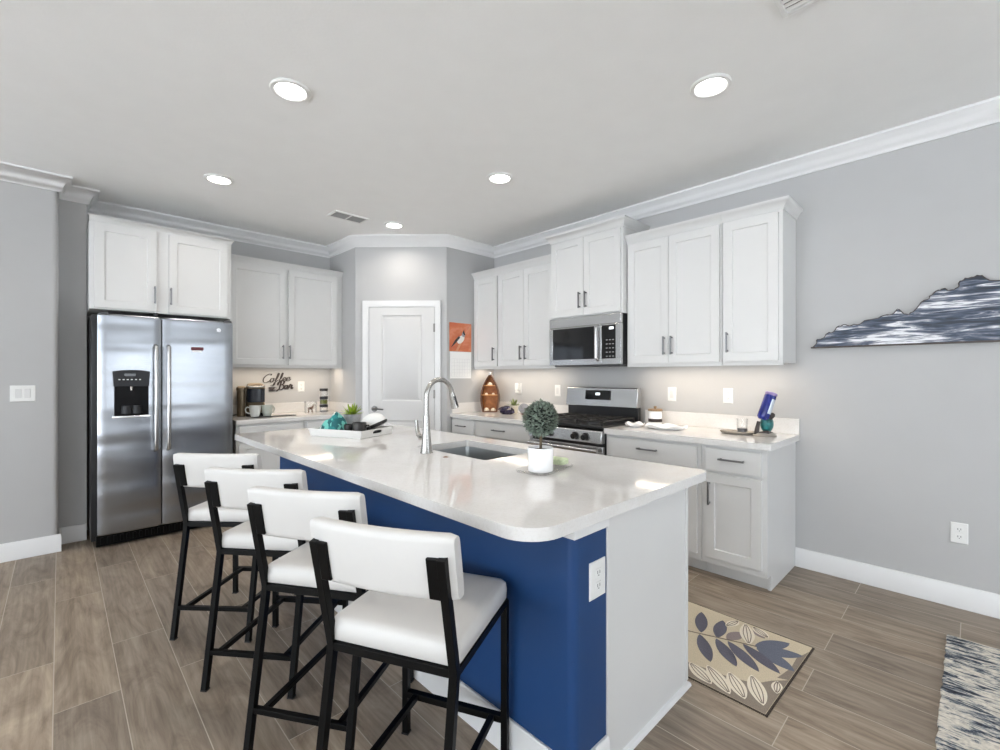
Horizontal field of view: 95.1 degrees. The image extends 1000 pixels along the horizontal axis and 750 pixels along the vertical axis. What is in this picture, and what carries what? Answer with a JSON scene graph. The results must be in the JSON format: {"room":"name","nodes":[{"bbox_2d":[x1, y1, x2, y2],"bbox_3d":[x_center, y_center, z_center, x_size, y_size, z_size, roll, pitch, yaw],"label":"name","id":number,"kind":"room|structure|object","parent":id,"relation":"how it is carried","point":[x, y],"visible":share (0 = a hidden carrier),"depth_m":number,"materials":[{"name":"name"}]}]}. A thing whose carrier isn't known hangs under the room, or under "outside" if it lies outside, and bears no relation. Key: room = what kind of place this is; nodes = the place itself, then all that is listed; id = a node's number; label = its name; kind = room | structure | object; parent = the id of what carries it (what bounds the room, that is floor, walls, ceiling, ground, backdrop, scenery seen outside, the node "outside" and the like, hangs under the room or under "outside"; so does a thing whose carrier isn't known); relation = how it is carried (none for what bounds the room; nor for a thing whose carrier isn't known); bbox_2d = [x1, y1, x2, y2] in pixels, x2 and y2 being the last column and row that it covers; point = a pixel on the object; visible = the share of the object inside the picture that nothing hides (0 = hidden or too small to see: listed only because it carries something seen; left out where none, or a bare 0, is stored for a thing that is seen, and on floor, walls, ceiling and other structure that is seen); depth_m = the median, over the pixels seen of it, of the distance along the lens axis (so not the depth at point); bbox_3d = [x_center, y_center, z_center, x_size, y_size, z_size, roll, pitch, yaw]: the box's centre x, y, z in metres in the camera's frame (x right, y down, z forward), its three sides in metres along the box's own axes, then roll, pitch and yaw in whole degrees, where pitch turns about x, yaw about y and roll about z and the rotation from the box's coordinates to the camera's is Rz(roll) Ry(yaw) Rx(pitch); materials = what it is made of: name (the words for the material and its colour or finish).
{"room":"kitchen","nodes":[
{"label":"kitchen","id":0,"kind":"room"},
{"bbox_2d":[0,180,58,543],"bbox_3d":[-5.043,-0.085,2.202,4.195,2.810,0.630,0,0,-44],"label":"wall","id":1,"kind":"structure","parent":0,"point":[29,216],"depth_m":3.32,"materials":[{"name":"paint"}]},
{"bbox_2d":[10,385,35,401],"bbox_3d":[-3.444,0.130,3.299,0.130,0.116,0.008,0,0,-44],"label":"light switch","id":2,"kind":"object","parent":1,"relation":"attached to","point":[21,393],"visible":1,"depth_m":3.30,"materials":[{"name":"white plastic"}]},
{"bbox_2d":[0,523,86,562],"bbox_3d":[-4.826,1.255,2.094,4.358,0.130,0.206,0,0,-44],"label":"baseboard","id":3,"kind":"structure","parent":1,"relation":"attached to","point":[17,550],"depth_m":3.36,"materials":[{"name":"white wood"}]},
{"bbox_2d":[59,199,86,527],"bbox_3d":[-3.540,-0.085,3.782,0.163,2.810,0.440,0,0,-44],"label":"wall","id":4,"kind":"structure","parent":0,"point":[72,215],"depth_m":3.62,"materials":[{"name":"paint"}]},
{"bbox_2d":[87,214,329,529],"bbox_3d":[-2.313,-0.085,5.167,3.525,2.810,0.150,0,0,-44],"label":"wall","id":5,"kind":"structure","parent":0,"point":[314,379],"depth_m":4.98,"materials":[{"name":"paint"}]},
{"bbox_2d":[87,214,234,321],"bbox_3d":[-2.951,-0.867,4.000,0.980,0.713,0.642,0,0,-44],"label":"upper cabinet","id":6,"kind":"object","parent":5,"relation":"attached to","point":[134,268],"visible":0.97,"depth_m":3.75,"materials":[{"name":"white wood"}]},
{"bbox_2d":[263,373,292,390],"bbox_3d":[-2.405,0.072,4.962,0.318,0.206,0.017,0,0,-44],"label":"sign","id":7,"kind":"object","parent":5,"relation":"attached to","point":[281,376],"visible":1,"depth_m":4.97,"materials":[{"name":"black metal"}]},
{"bbox_2d":[227,254,342,367],"bbox_3d":[-2.282,-0.618,4.837,1.148,1.077,0.367,0,0,-44],"label":"upper cabinet","id":8,"kind":"object","parent":5,"relation":"attached to","point":[284,315],"visible":0.87,"depth_m":4.70,"materials":[{"name":"white wood"}]},
{"bbox_2d":[233,401,353,414],"bbox_3d":[-2.194,0.353,4.753,1.139,0.110,0.609,0,0,-44],"label":"backsplash","id":9,"kind":"structure","parent":5,"relation":"attached to","point":[289,407],"depth_m":5.09,"materials":[{"name":"white stone"}]},
{"bbox_2d":[298,381,303,391],"bbox_3d":[-2.233,0.125,5.133,0.072,0.116,0.007,0,0,-44],"label":"wall outlet","id":10,"kind":"object","parent":5,"relation":"attached to","point":[300,383],"visible":1,"depth_m":5.13,"materials":[{"name":"white plastic"}]},
{"bbox_2d":[343,413,360,423],"bbox_3d":[-1.073,0.342,3.319,0.124,0.125,0.124,0,0,-44],"label":"pot","id":11,"kind":"object","parent":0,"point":[350,418],"depth_m":3.27,"materials":[{"name":"ceramic"}]},
{"bbox_2d":[330,247,493,432],"bbox_3d":[-1.032,-0.085,5.374,1.393,2.810,1.330,0,0,-44],"label":"wall","id":12,"kind":"structure","parent":0,"point":[443,274],"depth_m":4.91,"materials":[{"name":"paint"}]},
{"bbox_2d":[362,300,440,430],"bbox_3d":[-1.053,0.260,4.877,0.836,2.120,0.091,0,0,1],"label":"door","id":13,"kind":"structure","parent":12,"relation":"in","point":[398,336],"depth_m":4.89,"materials":[{"name":"wood"}]},
{"bbox_2d":[449,322,470,377],"bbox_3d":[-0.433,-0.272,5.021,0.305,0.607,0.008,0,0,-44],"label":"wall calendar","id":14,"kind":"object","parent":12,"relation":"attached to","point":[459,333],"visible":1,"depth_m":5.02,"materials":[{"name":"paper"}]},
{"bbox_2d":[0,0,999,245],"bbox_3d":[-0.446,-1.550,0.091,8.183,0.120,10.050,0,0,-44],"label":"ceiling","id":15,"kind":"structure","parent":0,"point":[590,109],"depth_m":2.46,"materials":[{"name":"paint"}]},
{"bbox_2d":[203,173,233,185],"bbox_3d":[-2.131,-1.484,3.467,0.200,0.012,0.200,0,0,-44],"label":"recessed light","id":16,"kind":"object","parent":15,"relation":"in","point":[218,179],"visible":1,"depth_m":3.46,"materials":[{"name":"white plastic"}]},
{"bbox_2d":[269,78,310,102],"bbox_3d":[-1.093,-1.484,2.384,0.200,0.012,0.200,0,0,-44],"label":"recessed light","id":17,"kind":"object","parent":15,"relation":"in","point":[291,90],"visible":1,"depth_m":2.37,"materials":[{"name":"white plastic"}]},
{"bbox_2d":[327,210,368,223],"bbox_3d":[-1.421,-1.484,4.284,0.330,0.012,0.180,0,0,-44],"label":"ceiling vent","id":18,"kind":"object","parent":15,"relation":"in","point":[338,214],"visible":1,"depth_m":4.28,"materials":[{"name":"white plastic"}]},
{"bbox_2d":[384,222,403,228],"bbox_3d":[-1.049,-1.484,4.524,0.200,0.012,0.200,0,0,-44],"label":"recessed light","id":19,"kind":"object","parent":15,"relation":"in","point":[392,225],"visible":1,"depth_m":4.52,"materials":[{"name":"white plastic"}]},
{"bbox_2d":[487,172,512,183],"bbox_3d":[-0.001,-1.484,3.444,0.200,0.012,0.200,0,0,-44],"label":"recessed light","id":20,"kind":"object","parent":15,"relation":"in","point":[497,177],"visible":1,"depth_m":3.43,"materials":[{"name":"white plastic"}]},
{"bbox_2d":[690,73,731,98],"bbox_3d":[1.083,-1.484,2.349,0.200,0.012,0.200,0,0,-44],"label":"recessed light","id":21,"kind":"object","parent":15,"relation":"in","point":[712,85],"visible":1,"depth_m":2.34,"materials":[{"name":"white plastic"}]},
{"bbox_2d":[773,0,819,17],"bbox_3d":[1.190,-1.484,1.647,0.320,0.012,0.380,0,0,-44],"label":"ceiling vent","id":22,"kind":"object","parent":15,"relation":"in","point":[786,8],"visible":1,"depth_m":1.83,"materials":[{"name":"white plastic"}]},
{"bbox_2d":[0,527,999,749],"bbox_3d":[-0.446,1.380,0.091,8.183,0.120,10.050,0,0,-44],"label":"floor","id":23,"kind":"structure","parent":0,"point":[89,660],"depth_m":2.07,"materials":[{"name":"brown wood"}]},
{"bbox_2d":[88,312,232,546],"bbox_3d":[-2.910,0.417,3.953,0.953,1.805,0.709,0,0,-44],"label":"refrigerator","id":24,"kind":"object","parent":23,"relation":"on","point":[159,389],"visible":0.77,"depth_m":3.65,"materials":[{"name":"silver metal"}]},
{"bbox_2d":[169,453,295,642],"bbox_3d":[-1.428,0.857,2.522,0.440,0.926,0.516,0,0,3],"label":"bar stool","id":25,"kind":"object","parent":23,"relation":"on","point":[189,468],"visible":0.55,"depth_m":2.31,"materials":[{"name":"white leather"}]},
{"bbox_2d":[233,420,303,468],"bbox_3d":[-2.369,0.883,4.561,0.607,0.871,0.642,0,0,-44],"label":"base cabinet","id":26,"kind":"object","parent":23,"relation":"on","point":[269,460],"visible":0.26,"depth_m":4.31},
{"bbox_2d":[233,401,353,424],"bbox_3d":[-2.191,0.373,4.750,1.139,0.150,0.617,0,0,-44],"label":"countertop","id":27,"kind":"structure","parent":26,"relation":"on","point":[300,409],"depth_m":4.91,"materials":[{"name":"white stone"}]},
{"bbox_2d":[233,383,264,416],"bbox_3d":[-2.545,0.242,4.584,0.337,0.330,0.268,0,0,-30],"label":"coffee maker","id":28,"kind":"object","parent":27,"relation":"on","point":[253,393],"visible":0.88,"depth_m":4.54,"materials":[{"name":"black plastic"}]},
{"bbox_2d":[253,414,294,417],"bbox_3d":[-2.257,0.404,4.575,0.400,0.006,0.110,0,0,-44],"label":"mat","id":29,"kind":"object","parent":27,"relation":"on","point":[286,414],"visible":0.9,"depth_m":4.59,"materials":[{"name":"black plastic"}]},
{"bbox_2d":[245,405,260,416],"bbox_3d":[-2.396,0.347,4.441,0.135,0.108,0.104,0,0,-44],"label":"coffee mug","id":30,"kind":"object","parent":29,"relation":"on","point":[254,410],"visible":1,"depth_m":4.42,"materials":[{"name":"ceramic"}]},
{"bbox_2d":[261,405,274,415],"bbox_3d":[-2.295,0.347,4.539,0.136,0.108,0.104,0,0,-44],"label":"coffee mug","id":31,"kind":"object","parent":29,"relation":"on","point":[267,410],"visible":1,"depth_m":4.49,"materials":[{"name":"grey ceramic"}]},
{"bbox_2d":[320,404,327,411],"bbox_3d":[-1.944,0.363,5.043,0.088,0.088,0.088,0,0,-44],"label":"spice jar","id":32,"kind":"object","parent":27,"relation":"on","point":[321,405],"visible":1,"depth_m":5.02,"materials":[{"name":"clear glass"}]},
{"bbox_2d":[320,396,327,403],"bbox_3d":[-1.944,0.275,5.043,0.088,0.088,0.088,0,0,-44],"label":"spice jar","id":33,"kind":"object","parent":32,"relation":"on","point":[321,397],"visible":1,"depth_m":5.01,"materials":[{"name":"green glass"}]},
{"bbox_2d":[200,467,347,699],"bbox_3d":[-1.018,0.857,2.140,0.440,0.926,0.516,0,0,7],"label":"bar stool","id":34,"kind":"object","parent":23,"relation":"on","point":[224,487],"visible":0.62,"depth_m":1.94,"materials":[{"name":"white leather"}]},
{"bbox_2d":[304,419,326,427],"bbox_3d":[-1.961,0.883,4.955,0.520,0.871,0.642,0,0,-44],"label":"base cabinet","id":35,"kind":"object","parent":23,"relation":"on","point":[307,423],"visible":0.04,"depth_m":4.63,"materials":[{"name":"white wood"}]},
{"bbox_2d":[243,486,413,749],"bbox_3d":[-0.632,0.857,1.781,0.440,0.926,0.516,0,0,13],"label":"bar stool","id":36,"kind":"object","parent":23,"relation":"on","point":[275,512],"visible":0.55,"depth_m":1.59,"materials":[{"name":"white leather"}]},
{"bbox_2d":[309,517,508,749],"bbox_3d":[-0.247,0.857,1.395,0.440,0.926,0.516,0,0,20],"label":"bar stool","id":37,"kind":"object","parent":23,"relation":"on","point":[419,611],"visible":1,"depth_m":1.24,"materials":[{"name":"white leather"}]},
{"bbox_2d":[452,417,476,435],"bbox_3d":[-0.172,0.883,4.997,0.675,0.871,0.401,0,0,-44],"label":"base cabinet","id":38,"kind":"object","parent":23,"relation":"on","point":[459,425],"visible":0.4,"depth_m":4.76,"materials":[{"name":"white wood"}]},
{"bbox_2d":[279,456,691,749],"bbox_3d":[-0.377,0.886,2.597,0.834,0.868,2.598,0,0,-44],"label":"kitchen island","id":39,"kind":"object","parent":23,"relation":"on","point":[600,673],"visible":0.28,"depth_m":1.59,"materials":[{"name":"blue paint"}]},
{"bbox_2d":[235,423,705,541],"bbox_3d":[-0.485,0.433,2.612,1.152,0.038,2.835,0,0,-44],"label":"island countertop","id":40,"kind":"structure","parent":39,"relation":"on","point":[500,497],"depth_m":1.85,"materials":[{"name":"white stone"}]},
{"bbox_2d":[308,413,392,438],"bbox_3d":[-1.027,0.338,3.199,0.477,0.151,0.350,0,0,22],"label":"serving tray","id":41,"kind":"object","parent":40,"relation":"on","point":[315,431],"depth_m":3.11,"materials":[{"name":"white plastic"}]},
{"bbox_2d":[319,412,346,429],"bbox_3d":[-1.161,0.328,3.178,0.192,0.154,0.156,0,0,22],"label":"folded cloth","id":42,"kind":"object","parent":41,"relation":"on","point":[337,421],"visible":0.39,"depth_m":3.13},
{"bbox_2d":[344,424,351,430],"bbox_3d":[-1.020,0.368,3.099,0.072,0.074,0.071,0,0,-44],"label":"cup","id":43,"kind":"object","parent":41,"relation":"on","point":[346,426],"visible":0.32,"depth_m":3.07,"materials":[{"name":"ceramic"}]},
{"bbox_2d":[340,403,362,423],"bbox_3d":[-1.069,0.300,3.325,0.174,0.209,0.168,0,0,-44],"label":"succulent","id":44,"kind":"object","parent":41,"relation":"on","point":[351,416],"visible":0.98,"depth_m":3.28,"materials":[{"name":"green plant"}]},
{"bbox_2d":[352,422,370,430],"bbox_3d":[-0.936,0.360,3.064,0.105,0.090,0.103,0,0,-44],"label":"mug","id":45,"kind":"object","parent":41,"relation":"on","point":[356,426],"visible":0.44,"depth_m":3.03,"materials":[{"name":"ceramic"}]},
{"bbox_2d":[415,377,458,453],"bbox_3d":[-0.352,0.211,2.535,0.251,0.405,0.137,0,0,-44],"label":"kitchen faucet","id":46,"kind":"object","parent":40,"relation":"on","point":[425,437],"visible":1,"depth_m":2.44,"materials":[{"name":"silver metal"}]},
{"bbox_2d":[436,446,516,459],"bbox_3d":[-0.140,0.565,2.580,0.430,0.224,0.640,0,0,-44],"label":"sink","id":47,"kind":"object","parent":40,"relation":"in","point":[468,451],"visible":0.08,"depth_m":2.84,"materials":[{"name":"silver metal"}]},
{"bbox_3d":[0.199,0.406,2.005,0.285,0.014,0.184,0,0,-44],"label":"glass dish","id":48,"kind":"object","parent":40,"relation":"on","visible":0},
{"bbox_2d":[522,398,559,472],"bbox_3d":[0.174,0.253,1.953,0.161,0.310,0.166,0,0,38],"label":"topiary","id":49,"kind":"object","parent":48,"relation":"on","point":[541,420],"visible":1,"depth_m":1.91,"materials":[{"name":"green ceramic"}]},
{"bbox_2d":[553,456,567,464],"bbox_3d":[0.255,0.386,2.078,0.100,0.026,0.064,0,0,37],"label":"sponge","id":50,"kind":"object","parent":48,"relation":"on","point":[556,460],"visible":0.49,"depth_m":2.04,"materials":[{"name":"green"}]},
{"bbox_2d":[589,556,604,601],"bbox_3d":[0.317,0.657,1.477,0.088,0.120,0.007,0,0,-44],"label":"wall outlet","id":51,"kind":"object","parent":39,"relation":"attached to","point":[596,568],"visible":1,"depth_m":1.47,"materials":[{"name":"white plastic"}]},
{"bbox_2d":[596,567,600,577],"bbox_3d":[0.318,0.636,1.476,0.030,0.028,0.003,0,0,-44],"label":"socket","id":52,"kind":"object","parent":51,"relation":"attached to","point":[598,569],"depth_m":1.47,"materials":[{"name":"white plastic"}]},
{"bbox_2d":[596,580,600,590],"bbox_3d":[0.318,0.678,1.476,0.030,0.028,0.003,0,0,-44],"label":"socket","id":53,"kind":"object","parent":51,"relation":"attached to","point":[598,582],"depth_m":1.47,"materials":[{"name":"white plastic"}]},
{"bbox_2d":[477,420,532,443],"bbox_3d":[0.235,0.883,4.575,0.675,0.871,0.766,0,0,-44],"label":"base cabinet","id":54,"kind":"object","parent":23,"relation":"on","point":[486,429],"visible":0.21,"depth_m":4.35,"materials":[{"name":"white wood"}]},
{"bbox_2d":[450,401,567,424],"bbox_3d":[0.103,0.373,4.728,0.654,0.150,1.173,0,0,-44],"label":"countertop","id":55,"kind":"structure","parent":54,"relation":"on","point":[466,410],"depth_m":4.78,"materials":[{"name":"white stone"}]},
{"bbox_2d":[480,372,499,411],"bbox_3d":[-0.111,0.186,5.122,0.211,0.443,0.094,0,0,6],"label":"shelf","id":56,"kind":"object","parent":55,"relation":"on","point":[490,401],"visible":1,"depth_m":5.16,"materials":[{"name":"brown wood"}]},
{"bbox_2d":[498,405,514,413],"bbox_3d":[0.066,0.362,4.832,0.156,0.090,0.183,0,0,-26],"label":"ornament","id":57,"kind":"object","parent":55,"relation":"on","point":[505,409],"visible":0.97,"depth_m":4.78,"materials":[{"name":"purple stone"}]},
{"bbox_2d":[507,399,519,413],"bbox_3d":[0.142,0.327,4.930,0.158,0.161,0.133,0,0,-1],"label":"succulent","id":58,"kind":"object","parent":55,"relation":"on","point":[513,405],"visible":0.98,"depth_m":4.90,"materials":[{"name":"green plant"}]},
{"bbox_2d":[519,403,527,414],"bbox_3d":[0.250,0.349,4.783,0.102,0.117,0.060,0,0,32],"label":"round ornament","id":59,"kind":"object","parent":55,"relation":"on","point":[522,406],"visible":0.59,"depth_m":4.78,"materials":[{"name":"white ceramic"}]},
{"bbox_2d":[527,386,640,454],"bbox_3d":[0.717,0.714,3.977,0.658,1.213,0.754,0,0,-44],"label":"gas range","id":60,"kind":"object","parent":23,"relation":"on","point":[591,410],"visible":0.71,"depth_m":3.92,"materials":[{"name":"silver metal"}]},
{"bbox_2d":[557,420,634,428],"bbox_3d":[0.729,0.406,3.988,0.555,0.022,0.754,0,0,-44],"label":"cooktop","id":61,"kind":"object","parent":60,"relation":"in","point":[563,424],"depth_m":3.73,"materials":[{"name":"black glass"}]},
{"bbox_2d":[607,434,706,570],"bbox_3d":[1.286,0.883,3.485,0.675,0.871,0.731,0,0,-44],"label":"base cabinet","id":62,"kind":"object","parent":23,"relation":"on","point":[684,454],"visible":0.29,"depth_m":3.12,"materials":[{"name":"white wood"}]},
{"bbox_2d":[604,410,799,450],"bbox_3d":[1.437,0.373,3.343,0.654,0.150,1.149,0,0,-44],"label":"countertop","id":63,"kind":"structure","parent":62,"relation":"on","point":[703,428],"depth_m":3.27,"materials":[{"name":"white stone"}]},
{"bbox_2d":[625,421,644,426],"bbox_3d":[1.075,0.389,3.640,0.170,0.037,0.150,0,0,-44],"label":"dish","id":64,"kind":"object","parent":63,"relation":"on","point":[636,424],"visible":1,"depth_m":3.61,"materials":[{"name":"white ceramic"}]},
{"bbox_2d":[648,406,662,424],"bbox_3d":[1.293,0.331,3.809,0.116,0.153,0.116,0,0,-44],"label":"canister","id":65,"kind":"object","parent":63,"relation":"on","point":[654,414],"visible":0.91,"depth_m":3.76,"materials":[{"name":"white ceramic"}]},
{"bbox_2d":[645,423,687,429],"bbox_3d":[1.259,0.389,3.464,0.190,0.037,0.303,0,0,-44],"label":"dish","id":66,"kind":"object","parent":63,"relation":"on","point":[667,426],"visible":1,"depth_m":3.44,"materials":[{"name":"white ceramic"}]},
{"bbox_2d":[720,429,753,434],"bbox_3d":[1.664,0.398,3.201,0.160,0.019,0.236,0,0,-44],"label":"oval tray","id":67,"kind":"object","parent":63,"relation":"on","point":[727,431],"visible":0.89,"depth_m":3.18,"materials":[{"name":"beige wood"}]},
{"bbox_2d":[737,427,746,431],"bbox_3d":[1.685,0.349,3.180,0.076,0.100,0.076,0,0,-44],"label":"glass","id":68,"kind":"object","parent":67,"relation":"on","point":[740,429],"visible":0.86,"depth_m":3.15,"materials":[{"name":"white"}]},
{"bbox_2d":[752,413,776,436],"bbox_3d":[1.778,0.327,3.071,0.150,0.162,0.115,0,0,-17],"label":"turtle figurine","id":69,"kind":"object","parent":63,"relation":"on","point":[766,426],"visible":0.77,"depth_m":3.05,"materials":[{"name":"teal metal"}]},
{"bbox_2d":[757,391,777,420],"bbox_3d":[1.777,0.201,3.037,0.125,0.196,0.073,0,0,0],"label":"bottle","id":70,"kind":"object","parent":69,"relation":"in","point":[769,399],"visible":1,"depth_m":3.01,"materials":[{"name":"blue glass"}]},
{"bbox_2d":[702,442,795,590],"bbox_3d":[1.676,0.884,3.080,0.675,0.872,0.388,0,0,-44],"label":"base cabinet","id":71,"kind":"object","parent":23,"relation":"on","point":[749,495],"visible":0.95,"depth_m":2.88,"materials":[{"name":"white wood"}]},
{"bbox_2d":[688,601,814,717],"bbox_3d":[0.919,1.315,2.368,0.686,0.010,1.069,0,0,-44],"label":"floor mat","id":72,"kind":"object","parent":23,"relation":"on","point":[753,667],"visible":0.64,"depth_m":2.11,"materials":[{"name":"beige fabric"}]},
{"bbox_2d":[935,634,999,749],"bbox_3d":[2.534,1.314,0.495,2.141,0.012,3.001,0,0,-44],"label":"area rug","id":73,"kind":"object","parent":23,"relation":"on","point":[969,705],"visible":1,"depth_m":1.85,"materials":[{"name":"fabric"}]},
{"bbox_2d":[510,405,517,413],"bbox_3d":[0.154,0.365,4.926,0.084,0.085,0.084,0,0,-44],"label":"pot","id":74,"kind":"object","parent":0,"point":[515,407],"depth_m":4.90,"materials":[{"name":"white ceramic"}]},
{"bbox_2d":[528,445,553,472],"bbox_3d":[0.173,0.357,1.952,0.111,0.102,0.111,0,0,-44],"label":"pot","id":75,"kind":"object","parent":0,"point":[540,457],"depth_m":1.91,"materials":[{"name":"white ceramic"}]},
{"bbox_2d":[494,122,999,593],"bbox_3d":[2.445,-0.085,2.878,0.150,2.810,10.050,0,0,-44],"label":"wall","id":76,"kind":"structure","parent":0,"point":[898,444],"depth_m":2.83,"materials":[{"name":"paint"}]},
{"bbox_2d":[471,268,498,368],"bbox_3d":[-0.059,-0.607,5.106,0.362,1.075,0.402,0,0,-44],"label":"upper cabinet","id":77,"kind":"object","parent":76,"relation":"attached to","point":[486,282],"visible":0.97,"depth_m":5.00,"materials":[{"name":"white wood"}]},
{"bbox_2d":[0,96,999,257],"bbox_3d":[-0.011,-1.434,2.604,12.169,0.112,5.509,0,0,6],"label":"crown molding","id":78,"kind":"structure","parent":76,"relation":"attached to","point":[986,112],"depth_m":3.61,"materials":[{"name":"white wood"}]},
{"bbox_2d":[451,401,567,412],"bbox_3d":[0.110,0.353,4.735,0.634,0.110,1.173,0,0,-44],"label":"backsplash","id":79,"kind":"structure","parent":76,"relation":"attached to","point":[463,407],"depth_m":5.05,"materials":[{"name":"white stone"}]},
{"bbox_2d":[515,383,519,393],"bbox_3d":[0.192,0.143,5.057,0.054,0.117,0.045,0,0,-44],"label":"air freshener","id":80,"kind":"object","parent":76,"relation":"attached to","point":[517,385],"visible":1,"depth_m":5.04,"materials":[{"name":"white plastic"}]},
{"bbox_2d":[496,254,556,368],"bbox_3d":[0.349,-0.607,4.683,0.362,1.075,0.770,0,0,-44],"label":"upper cabinet","id":81,"kind":"object","parent":76,"relation":"attached to","point":[524,286],"visible":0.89,"depth_m":4.56,"materials":[{"name":"white wood"}]},
{"bbox_2d":[555,385,560,395],"bbox_3d":[0.591,0.155,4.688,0.008,0.116,0.072,0,0,-44],"label":"wall outlet","id":82,"kind":"object","parent":76,"relation":"attached to","point":[557,387],"visible":1,"depth_m":4.68,"materials":[{"name":"white plastic"}]},
{"bbox_2d":[545,215,649,319],"bbox_3d":[0.856,-0.902,4.110,0.428,0.774,0.844,0,0,-44],"label":"upper cabinet","id":83,"kind":"object","parent":76,"relation":"attached to","point":[589,262],"visible":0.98,"depth_m":3.93,"materials":[{"name":"white wood"}]},
{"bbox_2d":[549,312,626,366],"bbox_3d":[0.848,-0.297,4.103,0.446,0.434,0.752,0,0,-44],"label":"microwave","id":84,"kind":"object","parent":83,"relation":"attached to","point":[594,340],"visible":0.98,"depth_m":3.94,"materials":[{"name":"silver metal"}]},
{"bbox_2d":[668,387,675,400],"bbox_3d":[1.434,0.155,3.813,0.008,0.116,0.072,0,0,-44],"label":"wall outlet","id":85,"kind":"object","parent":76,"relation":"attached to","point":[671,390],"visible":1,"depth_m":3.81,"materials":[{"name":"white plastic"}]},
{"bbox_2d":[625,212,722,366],"bbox_3d":[1.403,-0.607,3.590,0.362,1.075,0.750,0,0,-44],"label":"upper cabinet","id":86,"kind":"object","parent":76,"relation":"attached to","point":[675,271],"visible":0.98,"depth_m":3.46,"materials":[{"name":"white wood"}]},
{"bbox_2d":[645,410,799,434],"bbox_3d":[1.665,0.353,3.563,0.020,0.110,1.149,0,0,-44],"label":"backsplash","id":87,"kind":"structure","parent":76,"relation":"attached to","point":[723,421],"depth_m":3.50,"materials":[{"name":"white stone"}]},
{"bbox_2d":[723,388,732,403],"bbox_3d":[1.743,0.155,3.493,0.007,0.116,0.072,0,0,-44],"label":"wall outlet","id":88,"kind":"object","parent":76,"relation":"attached to","point":[727,392],"visible":1,"depth_m":3.49,"materials":[{"name":"white plastic"}]},
{"bbox_2d":[720,195,802,365],"bbox_3d":[1.810,-0.607,3.168,0.363,1.075,0.420,0,0,-44],"label":"upper cabinet","id":89,"kind":"object","parent":76,"relation":"attached to","point":[759,239],"visible":1,"depth_m":3.07,"materials":[{"name":"white wood"}]},
{"bbox_2d":[795,547,999,618],"bbox_3d":[3.909,1.255,1.240,0.016,0.130,5.360,0,0,-44],"label":"baseboard","id":90,"kind":"structure","parent":76,"relation":"attached to","point":[974,600],"depth_m":2.76,"materials":[{"name":"white wood"}]},
{"bbox_2d":[811,275,999,348],"bbox_3d":[2.702,-0.369,2.476,0.036,0.375,1.717,0,0,-44],"label":"wall art","id":91,"kind":"object","parent":76,"relation":"attached to","point":[969,312],"visible":1,"depth_m":2.63,"materials":[{"name":"multicoloured wood"}]},
{"bbox_2d":[950,521,967,544],"bbox_3d":[2.608,0.895,2.595,0.007,0.116,0.072,0,0,-44],"label":"wall outlet","id":92,"kind":"object","parent":76,"relation":"attached to","point":[958,532],"visible":1,"depth_m":2.59,"materials":[{"name":"white plastic"}]},
{"bbox_2d":[956,527,962,532],"bbox_3d":[2.607,0.874,2.594,0.003,0.028,0.030,0,0,-44],"label":"socket","id":93,"kind":"object","parent":92,"relation":"attached to","point":[958,529],"depth_m":2.59,"materials":[{"name":"white plastic"}]},
{"bbox_2d":[956,534,962,539],"bbox_3d":[2.607,0.916,2.594,0.003,0.028,0.030,0,0,-44],"label":"socket","id":94,"kind":"object","parent":92,"relation":"attached to","point":[958,536],"depth_m":2.59,"materials":[{"name":"white plastic"}]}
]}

